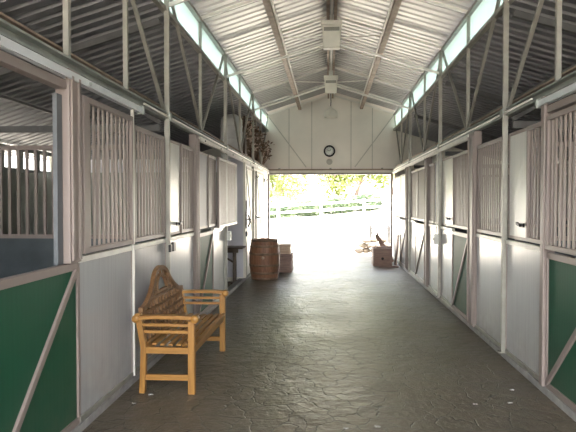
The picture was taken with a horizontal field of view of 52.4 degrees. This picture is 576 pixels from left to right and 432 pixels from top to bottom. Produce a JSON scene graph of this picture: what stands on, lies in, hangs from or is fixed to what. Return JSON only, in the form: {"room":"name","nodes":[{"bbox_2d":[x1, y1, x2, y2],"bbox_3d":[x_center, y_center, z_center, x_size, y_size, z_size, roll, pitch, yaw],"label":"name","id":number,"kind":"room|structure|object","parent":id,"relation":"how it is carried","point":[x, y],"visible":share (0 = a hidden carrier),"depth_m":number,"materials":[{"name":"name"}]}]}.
{"room":"farm building","nodes":[
{"label":"farm building","id":0,"kind":"room"},
{"bbox_2d":[0,144,51,233],"bbox_3d":[-4.977,0.168,7.617,0.050,2.660,20.070,0,1,4],"label":"wall","id":1,"kind":"structure","parent":0,"point":[48,154],"depth_m":10.17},
{"bbox_2d":[52,93,62,264],"bbox_3d":[-1.554,-0.246,3.951,0.030,1.150,0.075,0,1,4],"label":"door frame","id":2,"kind":"structure","parent":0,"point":[56,98],"depth_m":3.93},
{"bbox_2d":[20,172,216,238],"bbox_3d":[-2.940,0.339,10.291,3.640,2.200,0.060,0,1,4],"label":"wall","id":3,"kind":"structure","parent":0,"point":[22,175],"depth_m":10.34,"materials":[{"name":"paint"}]},
{"bbox_2d":[71,273,250,431],"bbox_3d":[-1.342,1.469,7.361,0.122,0.070,20.010,0,1,4],"label":"trim","id":4,"kind":"structure","parent":3,"relation":"attached to","point":[79,428],"depth_m":5.14,"materials":[{"name":"concrete"}]},
{"bbox_2d":[130,102,135,375],"bbox_3d":[-1.421,0.218,5.362,0.030,2.510,0.023,0,1,4],"label":"steel post","id":5,"kind":"object","parent":4,"relation":"on","point":[132,110],"visible":0.55,"depth_m":5.36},
{"bbox_2d":[78,232,193,422],"bbox_3d":[-1.395,0.855,6.008,0.048,1.202,3.588,0,1,4],"label":"wall","id":6,"kind":"structure","parent":4,"relation":"on","point":[105,277],"depth_m":4.92,"materials":[{"name":"paint"}]},
{"bbox_2d":[0,262,79,431],"bbox_3d":[-1.556,0.925,3.639,0.057,1.167,1.132,0,1,4],"label":"door","id":7,"kind":"structure","parent":6,"relation":"in","point":[39,309],"depth_m":3.66,"materials":[{"name":"paint"}]},
{"bbox_2d":[81,95,133,253],"bbox_3d":[-1.443,-0.308,4.727,0.040,1.140,1.060,0,1,4],"label":"grille","id":8,"kind":"object","parent":6,"relation":"in","point":[86,102],"visible":0.96,"depth_m":4.71,"materials":[{"name":"paint"}]},
{"bbox_2d":[134,125,165,242],"bbox_3d":[-1.400,-0.309,5.912,0.040,1.090,1.030,0,1,4],"label":"grille","id":9,"kind":"object","parent":6,"relation":"in","point":[142,133],"visible":0.83,"depth_m":5.94,"materials":[{"name":"paint"}]},
{"bbox_2d":[170,140,182,234],"bbox_3d":[-1.320,-0.329,6.813,0.093,1.090,0.620,0,1,4],"label":"shutter","id":10,"kind":"object","parent":6,"relation":"attached to","point":[175,187],"visible":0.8,"depth_m":6.91,"materials":[{"name":"paint"}]},
{"bbox_2d":[180,144,193,232],"bbox_3d":[-1.292,-0.344,7.448,0.040,1.090,0.630,0,1,4],"label":"grille","id":11,"kind":"object","parent":6,"relation":"in","point":[187,191],"visible":0.86,"depth_m":7.48,"materials":[{"name":"paint"}]},
{"bbox_2d":[164,0,174,346],"bbox_3d":[-1.315,-0.619,6.456,0.085,4.135,0.100,0,1,4],"label":"steel post","id":12,"kind":"object","parent":4,"relation":"on","point":[166,2],"visible":0.56,"depth_m":6.43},
{"bbox_2d":[169,0,188,6],"bbox_3d":[0.483,-2.801,6.265,3.718,1.053,0.068,0,1,4],"label":"roof frame","id":13,"kind":"object","parent":12,"relation":"on","point":[173,3],"visible":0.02,"depth_m":6.40,"materials":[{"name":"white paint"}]},
{"bbox_2d":[359,0,401,108],"bbox_3d":[1.429,-2.991,7.098,0.120,0.180,20.070,0,1,4],"label":"purlin","id":14,"kind":"structure","parent":13,"relation":"on","point":[394,7],"depth_m":10.10,"materials":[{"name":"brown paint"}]},
{"bbox_2d":[189,134,199,314],"bbox_3d":[-1.257,0.162,7.888,0.114,2.510,0.170,0,1,4],"label":"post","id":15,"kind":"object","parent":4,"relation":"on","point":[194,141],"visible":0.56,"depth_m":7.81,"materials":[{"name":"paint"}]},
{"bbox_2d":[200,152,207,228],"bbox_3d":[-1.240,-0.364,8.361,0.036,1.090,0.720,0,1,4],"label":"shutter","id":16,"kind":"object","parent":15,"relation":"attached to","point":[203,157],"visible":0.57,"depth_m":8.46,"materials":[{"name":"paint"}]},
{"bbox_2d":[200,230,213,314],"bbox_3d":[-1.212,0.816,8.551,0.057,1.167,1.082,0,1,4],"label":"door","id":17,"kind":"structure","parent":15,"relation":"attached to","point":[206,238],"depth_m":8.62,"materials":[{"name":"paint"}]},
{"bbox_2d":[211,227,224,301],"bbox_3d":[-1.140,0.774,9.648,0.048,1.202,1.068,0,1,4],"label":"wall","id":18,"kind":"structure","parent":4,"relation":"on","point":[218,239],"depth_m":9.56,"materials":[{"name":"paint"}]},
{"bbox_2d":[208,155,215,227],"bbox_3d":[-1.182,-0.379,9.018,0.040,1.090,0.560,0,1,4],"label":"air vent","id":19,"kind":"object","parent":18,"relation":"in","point":[211,173],"visible":0.84,"depth_m":9.02,"materials":[{"name":"paint"}]},
{"bbox_2d":[217,157,236,227],"bbox_3d":[-1.049,-0.395,10.202,0.040,1.130,1.780,0,1,4],"label":"air vent","id":20,"kind":"object","parent":18,"relation":"in","point":[226,170],"visible":1,"depth_m":10.04,"materials":[{"name":"metal"}]},
{"bbox_2d":[0,0,264,161],"bbox_3d":[-3.379,-1.694,7.564,4.140,1.302,20.870,0,1,4],"label":"ceiling","id":21,"kind":"structure","parent":0,"point":[90,19],"depth_m":8.03,"materials":[{"name":"metal"}]},
{"bbox_2d":[220,114,242,158],"bbox_3d":[-1.224,-1.711,12.702,0.484,0.990,0.484,0,1,4],"label":"water tank","id":22,"kind":"object","parent":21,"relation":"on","point":[231,133],"visible":0.55,"depth_m":12.49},
{"bbox_2d":[238,112,255,150],"bbox_3d":[-1.060,-1.903,13.380,0.624,1.038,0.684,0,1,4],"label":"bundle","id":23,"kind":"object","parent":21,"relation":"hanging from","point":[249,138],"visible":0.26,"depth_m":13.34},
{"bbox_2d":[91,161,242,277],"bbox_3d":[-2.741,0.108,12.553,3.600,2.560,0.050,0,1,4],"label":"wall","id":24,"kind":"structure","parent":0,"point":[236,230],"depth_m":12.42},
{"bbox_2d":[246,164,267,237],"bbox_3d":[-0.792,0.018,14.906,0.040,2.484,4.920,0,1,4],"label":"wall","id":25,"kind":"structure","parent":0,"point":[255,169],"depth_m":16.73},
{"bbox_2d":[0,0,268,171],"bbox_3d":[-1.321,-1.919,7.314,0.160,1.675,20.070,0,1,4],"label":"truss","id":26,"kind":"object","parent":25,"relation":"attached to","point":[10,28],"visible":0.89,"depth_m":5.88,"materials":[{"name":"metal"}]},
{"bbox_2d":[55,68,82,263],"bbox_3d":[-1.523,-0.341,4.080,0.114,1.335,0.180,0,1,4],"label":"post","id":27,"kind":"object","parent":26,"relation":"attached to","point":[71,96],"visible":0.7,"depth_m":4.01,"materials":[{"name":"metal"}]},
{"bbox_2d":[0,50,65,88],"bbox_3d":[-1.650,-0.857,2.433,0.070,0.060,3.460,0,1,4],"label":"header beam","id":28,"kind":"structure","parent":27,"relation":"attached to","point":[8,61],"depth_m":3.52,"materials":[{"name":"paint"}]},
{"bbox_2d":[0,34,144,114],"bbox_3d":[-1.561,-0.938,2.961,0.068,0.074,5.130,0,1,4],"label":"sliding track","id":29,"kind":"object","parent":26,"relation":"attached to","point":[6,44],"visible":1,"depth_m":3.83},
{"bbox_2d":[161,0,265,125],"bbox_3d":[-1.333,-2.531,7.302,0.035,0.470,20.070,0,1,4],"label":"window","id":30,"kind":"structure","parent":26,"relation":"attached to","point":[185,17],"depth_m":9.00,"materials":[{"name":"glass"}]},
{"bbox_2d":[201,0,257,19],"bbox_3d":[-0.312,-3.067,8.156,1.864,0.622,0.035,0,1,4],"label":"rafter","id":31,"kind":"object","parent":26,"relation":"on","point":[247,1],"visible":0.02,"depth_m":8.18,"materials":[{"name":"white paint"}]},
{"bbox_2d":[199,136,269,173],"bbox_3d":[-0.887,-1.158,12.585,0.068,0.080,9.230,0,1,4],"label":"sliding track","id":32,"kind":"object","parent":26,"relation":"attached to","point":[202,140],"visible":0.99,"depth_m":10.20,"materials":[{"name":"metal"}]},
{"bbox_2d":[247,124,266,157],"bbox_3d":[-0.830,-1.843,14.643,0.619,0.864,0.731,0,1,4],"label":"bundle","id":33,"kind":"object","parent":26,"relation":"attached to","point":[258,142],"visible":0.39,"depth_m":14.59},
{"bbox_2d":[241,46,322,75],"bbox_3d":[-0.057,-3.147,11.796,1.864,0.622,0.035,0,1,4],"label":"rafter","id":34,"kind":"object","parent":26,"relation":"on","point":[321,47],"visible":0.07,"depth_m":11.79,"materials":[{"name":"white paint"}]},
{"bbox_2d":[268,94,393,115],"bbox_3d":[1.240,-3.254,17.057,3.718,0.626,0.035,0,1,4],"label":"roof frame","id":35,"kind":"object","parent":26,"relation":"on","point":[327,94],"visible":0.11,"depth_m":17.04,"materials":[{"name":"white paint"}]},
{"bbox_2d":[243,162,245,277],"bbox_3d":[-0.920,0.073,12.439,0.050,2.484,0.120,0,1,4],"label":"trim","id":36,"kind":"structure","parent":25,"relation":"attached to","point":[244,163],"depth_m":12.38,"materials":[{"name":"beige paint"}]},
{"bbox_2d":[246,166,254,275],"bbox_3d":[-0.825,0.099,13.431,0.100,2.380,1.490,0,1,4],"label":"door","id":37,"kind":"structure","parent":25,"relation":"in","point":[249,229],"depth_m":13.19,"materials":[{"name":"metal"}]},
{"bbox_2d":[255,171,263,237],"bbox_3d":[-0.699,0.058,15.241,0.100,2.380,1.560,0,1,4],"label":"door","id":38,"kind":"structure","parent":25,"relation":"in","point":[259,182],"depth_m":15.11,"materials":[{"name":"wood"}]},
{"bbox_2d":[82,256,575,431],"bbox_3d":[0.536,1.569,7.112,3.904,0.120,22.770,0,1,4],"label":"floor","id":39,"kind":"structure","parent":0,"point":[331,343],"depth_m":5.89,"materials":[{"name":"concrete"}]},
{"bbox_2d":[132,265,228,394],"bbox_3d":[-1.016,1.016,5.859,0.590,1.044,1.570,0,1,4],"label":"garden bench","id":40,"kind":"object","parent":39,"relation":"on","point":[172,314],"visible":1,"depth_m":5.40,"materials":[{"name":"brown wood"}]},
{"bbox_2d":[224,55,229,294],"bbox_3d":[-1.061,-0.700,10.086,0.085,4.135,0.100,0,1,4],"label":"steel post","id":41,"kind":"object","parent":39,"relation":"on","point":[225,57],"visible":0.56,"depth_m":10.05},
{"bbox_2d":[224,15,441,77],"bbox_3d":[0.738,-2.882,9.895,3.718,1.053,0.068,0,1,4],"label":"roof frame","id":42,"kind":"object","parent":41,"relation":"on","point":[325,17],"visible":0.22,"depth_m":9.88,"materials":[{"name":"white paint"}]},
{"bbox_2d":[262,0,301,109],"bbox_3d":[-0.336,-2.994,7.222,0.120,0.180,20.070,0,1,4],"label":"roof purlin","id":43,"kind":"structure","parent":42,"relation":"attached to","point":[268,4],"depth_m":10.13,"materials":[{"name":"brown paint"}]},
{"bbox_2d":[326,0,337,98],"bbox_3d":[0.546,-3.285,7.153,0.170,0.162,20.070,0,1,4],"label":"ridge beam","id":44,"kind":"structure","parent":42,"relation":"attached to","point":[329,6],"depth_m":9.69,"materials":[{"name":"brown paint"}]},
{"bbox_2d":[324,70,337,93],"bbox_3d":[0.984,-3.093,13.399,0.330,0.543,0.200,0,1,4],"label":"hanging lamp","id":45,"kind":"object","parent":44,"relation":"hanging from","point":[330,80],"visible":1,"depth_m":13.32,"materials":[{"name":"metal"}]},
{"bbox_2d":[321,20,341,49],"bbox_3d":[0.729,-3.037,9.758,0.350,0.493,0.200,0,1,4],"label":"hanging lamp","id":46,"kind":"object","parent":44,"relation":"hanging from","point":[331,29],"visible":1,"depth_m":9.68,"materials":[{"name":"metal"}]},
{"bbox_2d":[252,94,254,237],"bbox_3d":[-0.806,-0.781,13.726,0.085,4.135,0.100,0,1,4],"label":"steel post","id":47,"kind":"object","parent":39,"relation":"on","point":[252,94],"visible":0.52,"depth_m":13.69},
{"bbox_2d":[252,65,410,110],"bbox_3d":[0.993,-2.963,13.535,3.718,1.053,0.068,0,1,4],"label":"roof frame","id":48,"kind":"object","parent":47,"relation":"on","point":[323,68],"visible":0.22,"depth_m":13.53,"materials":[{"name":"white paint"}]},
{"bbox_2d":[249,238,279,279],"bbox_3d":[-0.513,0.941,12.867,0.680,0.880,0.688,0,1,4],"label":"wooden barrel","id":49,"kind":"object","parent":39,"relation":"on","point":[264,254],"visible":1,"depth_m":12.60,"materials":[{"name":"brown wood"}]},
{"bbox_2d":[279,252,293,272],"bbox_3d":[-0.165,1.129,14.345,0.570,0.440,0.680,0,1,4],"label":"wooden crate","id":50,"kind":"object","parent":39,"relation":"on","point":[286,260],"visible":0.52,"depth_m":14.02,"materials":[{"name":"brown wood"}]},
{"bbox_2d":[372,247,391,265],"bbox_3d":[2.519,1.083,15.725,0.510,0.470,0.650,0,1,4],"label":"wooden chest","id":51,"kind":"object","parent":39,"relation":"on","point":[380,256],"visible":0.94,"depth_m":15.44,"materials":[{"name":"brown wood"}]},
{"bbox_2d":[407,92,411,271],"bbox_3d":[2.794,-0.775,13.474,0.085,4.135,0.100,0,1,4],"label":"steel post","id":52,"kind":"object","parent":39,"relation":"on","point":[410,97],"visible":0.97,"depth_m":13.45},
{"bbox_2d":[270,179,393,255],"bbox_3d":[8.898,-1.838,55.416,90.000,4.586,75.000,0,1,4],"label":"ground","id":53,"kind":"structure","parent":0,"point":[336,236],"depth_m":28.57,"materials":[{"name":"white"}]},
{"bbox_2d":[270,203,296,218],"bbox_3d":[-0.579,-0.244,33.110,2.339,1.059,1.290,0,1,4],"label":"bush","id":54,"kind":"object","parent":53,"relation":"on","point":[286,208],"visible":0.5,"depth_m":32.89,"materials":[{"name":"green plant"}]},
{"bbox_2d":[266,117,309,203],"bbox_3d":[-0.518,-3.759,39.198,3.744,6.823,5.028,-1,2,-43],"label":"tree","id":55,"kind":"object","parent":53,"relation":"on","point":[279,189],"visible":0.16,"depth_m":38.36,"materials":[{"name":"green plant"}]},
{"bbox_2d":[292,199,326,216],"bbox_3d":[1.133,-0.425,33.279,2.167,1.089,1.338,0,1,4],"label":"bush","id":56,"kind":"object","parent":53,"relation":"on","point":[304,207],"visible":0.7,"depth_m":33.07,"materials":[{"name":"green plant"}]},
{"bbox_2d":[270,198,393,225],"bbox_3d":[2.822,-0.363,30.240,15.632,2.107,0.156,0,1,-2],"label":"rail fence","id":57,"kind":"object","parent":53,"relation":"on","point":[278,206],"visible":0.37,"depth_m":30.14,"materials":[{"name":"white paint"}]},
{"bbox_2d":[317,196,354,213],"bbox_3d":[2.719,-0.586,33.358,2.331,1.064,1.307,0,1,4],"label":"bush","id":58,"kind":"object","parent":53,"relation":"on","point":[338,205],"visible":0.63,"depth_m":33.14,"materials":[{"name":"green plant"}]},
{"bbox_2d":[313,175,361,200],"bbox_3d":[2.428,-4.146,37.871,5.310,7.150,4.024,0,1,-9],"label":"tree","id":59,"kind":"object","parent":53,"relation":"on","point":[337,188],"visible":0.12,"depth_m":38.17,"materials":[{"name":"green plant"}]},
{"bbox_2d":[340,175,388,195],"bbox_3d":[5.300,-4.606,39.673,4.421,6.671,4.097,0,1,4],"label":"tree","id":60,"kind":"object","parent":53,"relation":"on","point":[378,177],"visible":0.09,"depth_m":39.37,"materials":[{"name":"green plant"}]},
{"bbox_2d":[348,193,384,210],"bbox_3d":[4.450,-0.771,33.354,2.177,1.100,1.276,0,1,4],"label":"bush","id":61,"kind":"object","parent":53,"relation":"on","point":[366,196],"visible":0.63,"depth_m":33.14,"materials":[{"name":"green plant"}]},
{"bbox_2d":[369,225,389,242],"bbox_3d":[3.583,0.820,22.825,0.844,0.920,0.152,0,1,2],"label":"rail fence","id":62,"kind":"object","parent":53,"relation":"on","point":[370,226],"visible":0.77,"depth_m":22.76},
{"bbox_2d":[190,0,474,111],"bbox_3d":[0.553,-3.136,7.256,4.304,0.732,20.870,0,1,4],"label":"ceiling","id":63,"kind":"structure","parent":0,"point":[250,22],"depth_m":10.65,"materials":[{"name":"metal"}]},
{"bbox_2d":[184,93,508,219],"bbox_3d":[1.251,-1.193,17.253,11.024,4.953,0.080,0,1,4],"label":"wall","id":64,"kind":"structure","parent":0,"point":[350,133],"depth_m":17.17,"materials":[{"name":"paint"}]},
{"bbox_2d":[268,168,392,170],"bbox_3d":[1.244,-1.372,17.159,3.664,0.065,0.100,0,1,4],"label":"door track","id":65,"kind":"object","parent":64,"relation":"attached to","point":[278,169],"visible":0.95,"depth_m":17.14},
{"bbox_2d":[268,173,393,174],"bbox_3d":[1.249,-1.241,17.227,3.704,0.050,0.130,0,1,4],"label":"trim","id":66,"kind":"structure","parent":64,"relation":"attached to","point":[270,173],"depth_m":17.16,"materials":[{"name":"paint"}]},
{"bbox_2d":[269,170,393,172],"bbox_3d":[1.250,-1.301,17.235,3.704,0.070,0.110,0,1,4],"label":"trim","id":67,"kind":"structure","parent":64,"relation":"attached to","point":[341,171],"depth_m":17.15,"materials":[{"name":"beige paint"}]},
{"bbox_2d":[390,174,392,256],"bbox_3d":[3.038,0.036,17.145,0.060,2.500,0.100,0,1,4],"label":"trim","id":68,"kind":"structure","parent":64,"relation":"attached to","point":[391,202],"depth_m":17.10,"materials":[{"name":"paint"}]},
{"bbox_2d":[397,0,575,163],"bbox_3d":[4.486,-1.682,7.013,4.140,1.302,20.870,0,1,4],"label":"ceiling","id":69,"kind":"structure","parent":0,"point":[539,66],"depth_m":8.44,"materials":[{"name":"metal"}]},
{"bbox_3d":[-3.276,1.565,7.529,3.760,0.110,20.070,0,1,4],"label":"floor","id":70,"kind":"structure","parent":0,"visible":0},
{"bbox_2d":[0,145,157,278],"bbox_3d":[-3.218,0.365,6.611,3.560,2.310,0.050,0,1,4],"label":"wall","id":71,"kind":"structure","parent":70,"relation":"on","point":[20,253],"depth_m":6.57,"materials":[{"name":"paint"}]},
{"bbox_2d":[0,17,160,132],"bbox_3d":[-3.204,-0.334,6.652,3.600,3.726,0.065,0,1,4],"label":"truss","id":72,"kind":"object","parent":70,"relation":"on","point":[154,22],"visible":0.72,"depth_m":6.52,"materials":[{"name":"metal"}]},
{"bbox_2d":[228,246,245,283],"bbox_3d":[-1.239,1.015,12.132,0.660,0.765,0.540,0,1,4],"label":"side table","id":73,"kind":"object","parent":70,"relation":"on","point":[231,249],"visible":0.66,"depth_m":11.94,"materials":[{"name":"brown wood"}]},
{"bbox_3d":[-3.460,-0.253,3.002,3.600,3.726,0.065,0,1,4],"label":"truss","id":74,"kind":"object","parent":70,"relation":"on","visible":0},
{"bbox_2d":[0,94,184,156],"bbox_3d":[-3.696,-1.537,7.484,0.050,0.035,20.060,0,1,4],"label":"side purlin","id":75,"kind":"object","parent":74,"relation":"attached to","point":[1,96],"visible":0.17,"depth_m":8.20,"materials":[{"name":"metal"}]},
{"bbox_3d":[4.369,1.577,6.993,3.760,0.110,20.070,0,1,4],"label":"floor","id":76,"kind":"structure","parent":0,"visible":0},
{"bbox_2d":[414,114,567,167],"bbox_3d":[4.691,-0.484,13.405,3.600,3.726,0.065,0,1,4],"label":"truss","id":77,"kind":"object","parent":76,"relation":"on","point":[418,116],"visible":0.29,"depth_m":13.41,"materials":[{"name":"metal"}]},
{"bbox_2d":[416,174,567,226],"bbox_3d":[4.697,0.215,13.362,3.560,2.310,0.050,0,1,4],"label":"wall","id":78,"kind":"structure","parent":76,"relation":"on","point":[422,222],"depth_m":13.29,"materials":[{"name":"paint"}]},
{"bbox_2d":[446,164,567,239],"bbox_3d":[4.442,0.296,9.722,3.560,2.310,0.050,0,1,4],"label":"wall","id":79,"kind":"structure","parent":76,"relation":"on","point":[456,229],"depth_m":9.76,"materials":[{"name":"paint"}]},
{"bbox_2d":[445,81,572,155],"bbox_3d":[4.436,-0.403,9.765,3.600,3.726,0.065,0,1,4],"label":"truss","id":80,"kind":"object","parent":76,"relation":"on","point":[457,86],"visible":0.34,"depth_m":9.79,"materials":[{"name":"metal"}]},
{"bbox_2d":[512,9,575,127],"bbox_3d":[4.181,-0.322,6.135,3.600,3.726,0.065,0,1,4],"label":"truss","id":81,"kind":"object","parent":76,"relation":"on","point":[518,14],"visible":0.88,"depth_m":6.18,"materials":[{"name":"metal"}]},
{"bbox_2d":[514,142,575,256],"bbox_3d":[4.188,0.377,6.092,3.560,2.310,0.050,0,1,4],"label":"wall","id":82,"kind":"structure","parent":76,"relation":"on","point":[533,142],"depth_m":6.16,"materials":[{"name":"paint"}]},
{"bbox_2d":[393,258,575,421],"bbox_3d":[2.431,1.475,7.097,0.122,0.070,20.010,0,1,4],"label":"trim","id":83,"kind":"structure","parent":82,"relation":"attached to","point":[572,414],"depth_m":5.94,"materials":[{"name":"concrete"}]},
{"bbox_2d":[393,216,401,262],"bbox_3d":[3.033,0.627,16.256,0.048,1.202,1.578,0,1,4],"label":"wall","id":84,"kind":"structure","parent":83,"relation":"on","point":[396,220],"depth_m":16.33,"materials":[{"name":"metal"}]},
{"bbox_2d":[394,176,400,216],"bbox_3d":[3.044,-0.538,16.219,0.036,1.090,1.560,0,1,4],"label":"shutter","id":85,"kind":"object","parent":84,"relation":"attached to","point":[397,181],"visible":0.8,"depth_m":16.18,"materials":[{"name":"paint"}]},
{"bbox_2d":[405,166,408,269],"bbox_3d":[2.870,0.026,13.988,0.114,2.510,0.260,0,1,4],"label":"post","id":86,"kind":"object","parent":83,"relation":"on","point":[406,168],"visible":0.5,"depth_m":13.88,"materials":[{"name":"paint"}]},
{"bbox_2d":[400,219,404,266],"bbox_3d":[2.926,0.677,14.805,0.057,1.167,1.282,0,1,4],"label":"door","id":87,"kind":"structure","parent":86,"relation":"attached to","point":[402,221],"depth_m":14.98,"materials":[{"name":"paint"}]},
{"bbox_2d":[401,174,404,217],"bbox_3d":[2.943,-0.506,14.778,0.036,1.090,1.290,0,1,4],"label":"shutter","id":88,"kind":"object","parent":86,"relation":"attached to","point":[403,175],"visible":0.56,"depth_m":14.89,"materials":[{"name":"paint"}]},
{"bbox_2d":[410,220,416,275],"bbox_3d":[2.825,0.693,13.289,0.048,1.202,1.128,0,1,4],"label":"wall","id":89,"kind":"structure","parent":83,"relation":"on","point":[412,270],"depth_m":13.04,"materials":[{"name":"metal"}]},
{"bbox_2d":[411,169,416,219],"bbox_3d":[2.802,-0.466,12.939,0.040,1.090,0.980,0,1,4],"label":"grille","id":90,"kind":"object","parent":89,"relation":"in","point":[414,172],"visible":0.82,"depth_m":12.98,"materials":[{"name":"paint"}]},
{"bbox_2d":[424,156,432,286],"bbox_3d":[2.671,0.089,11.160,0.114,2.510,0.270,0,1,4],"label":"post","id":91,"kind":"object","parent":83,"relation":"on","point":[427,161],"visible":0.52,"depth_m":11.05,"materials":[{"name":"paint"}]},
{"bbox_2d":[415,222,423,282],"bbox_3d":[2.731,0.739,12.023,0.057,1.167,1.362,0,1,4],"label":"door","id":92,"kind":"structure","parent":91,"relation":"attached to","point":[419,227],"depth_m":12.17,"materials":[{"name":"paint"}]},
{"bbox_2d":[417,167,423,220],"bbox_3d":[2.727,-0.442,11.871,0.040,1.090,1.120,0,1,4],"label":"grille","id":93,"kind":"object","parent":91,"relation":"attached to","point":[420,172],"visible":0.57,"depth_m":12.13,"materials":[{"name":"metal"}]},
{"bbox_2d":[435,51,442,297],"bbox_3d":[2.539,-0.694,9.834,0.085,4.135,0.100,0,1,4],"label":"steel post","id":94,"kind":"object","parent":83,"relation":"on","point":[440,53],"visible":0.93,"depth_m":9.82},
{"bbox_2d":[432,153,438,243],"bbox_3d":[2.483,-0.289,9.847,0.082,1.525,0.160,0,1,4],"label":"switch box","id":95,"kind":"object","parent":94,"relation":"attached to","point":[435,238],"visible":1,"depth_m":9.83,"materials":[{"name":"white plastic"}]},
{"bbox_2d":[428,224,454,306],"bbox_3d":[2.592,0.767,9.973,0.048,1.202,2.098,0,1,4],"label":"wall","id":96,"kind":"structure","parent":83,"relation":"on","point":[446,232],"depth_m":9.70,"materials":[{"name":"paint"}]},
{"bbox_2d":[429,163,434,222],"bbox_3d":[2.648,-0.417,10.745,0.040,1.090,0.500,0,1,4],"label":"grille","id":97,"kind":"object","parent":96,"relation":"in","point":[431,166],"visible":0.8,"depth_m":10.79,"materials":[{"name":"metal"}]},
{"bbox_2d":[442,156,452,226],"bbox_3d":[2.534,-0.386,9.350,0.093,1.090,0.900,0,1,4],"label":"shutter","id":98,"kind":"object","parent":96,"relation":"attached to","point":[447,163],"visible":0.86,"depth_m":9.36,"materials":[{"name":"paint"}]},
{"bbox_2d":[466,131,481,326],"bbox_3d":[2.424,0.168,7.630,0.114,2.510,0.310,0,1,4],"label":"post","id":99,"kind":"object","parent":83,"relation":"on","point":[475,137],"visible":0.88,"depth_m":7.52,"materials":[{"name":"paint"}]},
{"bbox_2d":[452,231,466,318],"bbox_3d":[2.475,0.820,8.368,0.057,1.167,1.072,0,1,4],"label":"door","id":100,"kind":"structure","parent":99,"relation":"attached to","point":[459,239],"depth_m":8.44,"materials":[{"name":"paint"}]},
{"bbox_2d":[452,150,466,229],"bbox_3d":[2.480,-0.363,8.341,0.040,1.090,1.080,0,1,4],"label":"grille","id":101,"kind":"object","parent":99,"relation":"attached to","point":[459,206],"visible":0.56,"depth_m":8.43,"materials":[{"name":"paint"}]},
{"bbox_2d":[496,0,508,352],"bbox_3d":[2.285,-0.614,6.203,0.085,4.135,0.100,0,1,4],"label":"steel post","id":102,"kind":"object","parent":83,"relation":"on","point":[505,74],"visible":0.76,"depth_m":6.19,"materials":[{"name":"metal"}]},
{"bbox_2d":[393,0,575,170],"bbox_3d":[2.414,-1.913,7.053,0.160,1.675,20.070,0,1,4],"label":"truss","id":103,"kind":"object","parent":102,"relation":"attached to","point":[560,81],"visible":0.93,"depth_m":7.41,"materials":[{"name":"metal"}]},
{"bbox_2d":[340,46,423,72],"bbox_3d":[1.791,-3.145,11.666,1.864,0.622,0.035,0,1,4],"label":"rafter","id":104,"kind":"object","parent":103,"relation":"on","point":[341,47],"visible":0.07,"depth_m":11.64,"materials":[{"name":"white paint"}]},
{"bbox_2d":[392,134,468,173],"bbox_3d":[2.716,-1.152,12.333,0.068,0.080,9.230,0,1,4],"label":"sliding track","id":105,"kind":"object","parent":103,"relation":"attached to","point":[463,139],"visible":0.97,"depth_m":9.72,"materials":[{"name":"metal"}]},
{"bbox_2d":[420,0,467,13],"bbox_3d":[1.536,-3.064,8.026,1.864,0.622,0.035,0,1,4],"label":"rafter","id":106,"kind":"object","parent":103,"relation":"on","point":[440,4],"visible":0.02,"depth_m":7.97,"materials":[{"name":"white paint"}]},
{"bbox_2d":[396,0,502,124],"bbox_3d":[2.426,-2.525,7.038,0.035,0.470,20.070,0,1,4],"label":"window","id":107,"kind":"structure","parent":103,"relation":"attached to","point":[484,11],"depth_m":8.77,"materials":[{"name":"glass"}]},
{"bbox_2d":[535,82,575,107],"bbox_3d":[2.038,-0.931,2.659,0.068,0.074,5.030,0,1,4],"label":"sliding track","id":108,"kind":"object","parent":103,"relation":"attached to","point":[570,89],"visible":0.86,"depth_m":4.74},
{"bbox_2d":[475,233,539,380],"bbox_3d":[2.336,0.848,6.312,0.048,1.202,2.318,0,1,4],"label":"wall","id":109,"kind":"structure","parent":83,"relation":"on","point":[522,259],"depth_m":5.99,"materials":[{"name":"paint"}]},
{"bbox_2d":[476,135,508,236],"bbox_3d":[2.374,-0.330,6.835,0.040,1.090,1.180,0,1,4],"label":"grille","id":110,"kind":"object","parent":109,"relation":"in","point":[485,218],"visible":0.65,"depth_m":6.89,"materials":[{"name":"paint"}]},
{"bbox_2d":[508,127,526,240],"bbox_3d":[2.289,-0.308,5.864,0.093,1.090,0.570,0,1,4],"label":"shutter","id":111,"kind":"object","parent":109,"relation":"attached to","point":[517,140],"visible":0.85,"depth_m":5.88,"materials":[{"name":"paint"}]},
{"bbox_2d":[526,122,540,243],"bbox_3d":[2.270,-0.297,5.349,0.040,1.090,0.440,0,1,4],"label":"grille","id":112,"kind":"object","parent":109,"relation":"in","point":[530,181],"visible":0.57,"depth_m":5.46,"materials":[{"name":"metal"}]},
{"bbox_2d":[539,96,555,385],"bbox_3d":[2.252,0.224,5.081,0.100,2.510,0.080,0,1,4],"label":"post","id":113,"kind":"object","parent":83,"relation":"on","point":[543,252],"visible":0.47,"depth_m":5.06,"materials":[{"name":"metal"}]},
{"bbox_2d":[545,252,575,411],"bbox_3d":[2.201,0.907,4.453,0.057,1.167,1.182,0,1,4],"label":"door","id":114,"kind":"structure","parent":113,"relation":"attached to","point":[561,269],"depth_m":4.74,"materials":[{"name":"paint"}]},
{"bbox_2d":[545,104,575,255],"bbox_3d":[2.185,-0.271,4.428,0.040,1.140,1.190,0,1,4],"label":"grille","id":115,"kind":"object","parent":113,"relation":"attached to","point":[550,118],"visible":1,"depth_m":4.74,"materials":[{"name":"paint"}]},
{"bbox_2d":[547,93,575,112],"bbox_3d":[2.097,-0.865,2.772,0.070,0.060,4.660,0,1,4],"label":"header beam","id":116,"kind":"structure","parent":113,"relation":"attached to","point":[569,101],"depth_m":4.70,"materials":[{"name":"paint"}]},
{"bbox_3d":[3.926,-0.241,2.484,3.600,3.726,0.065,0,1,4],"label":"truss","id":117,"kind":"object","parent":76,"relation":"on","visible":0},
{"bbox_2d":[435,63,575,143],"bbox_3d":[3.591,-1.886,6.966,0.050,0.035,20.060,0,1,4],"label":"side purlin","id":118,"kind":"object","parent":117,"relation":"attached to","point":[573,65],"visible":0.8,"depth_m":9.16,"materials":[{"name":"metal"}]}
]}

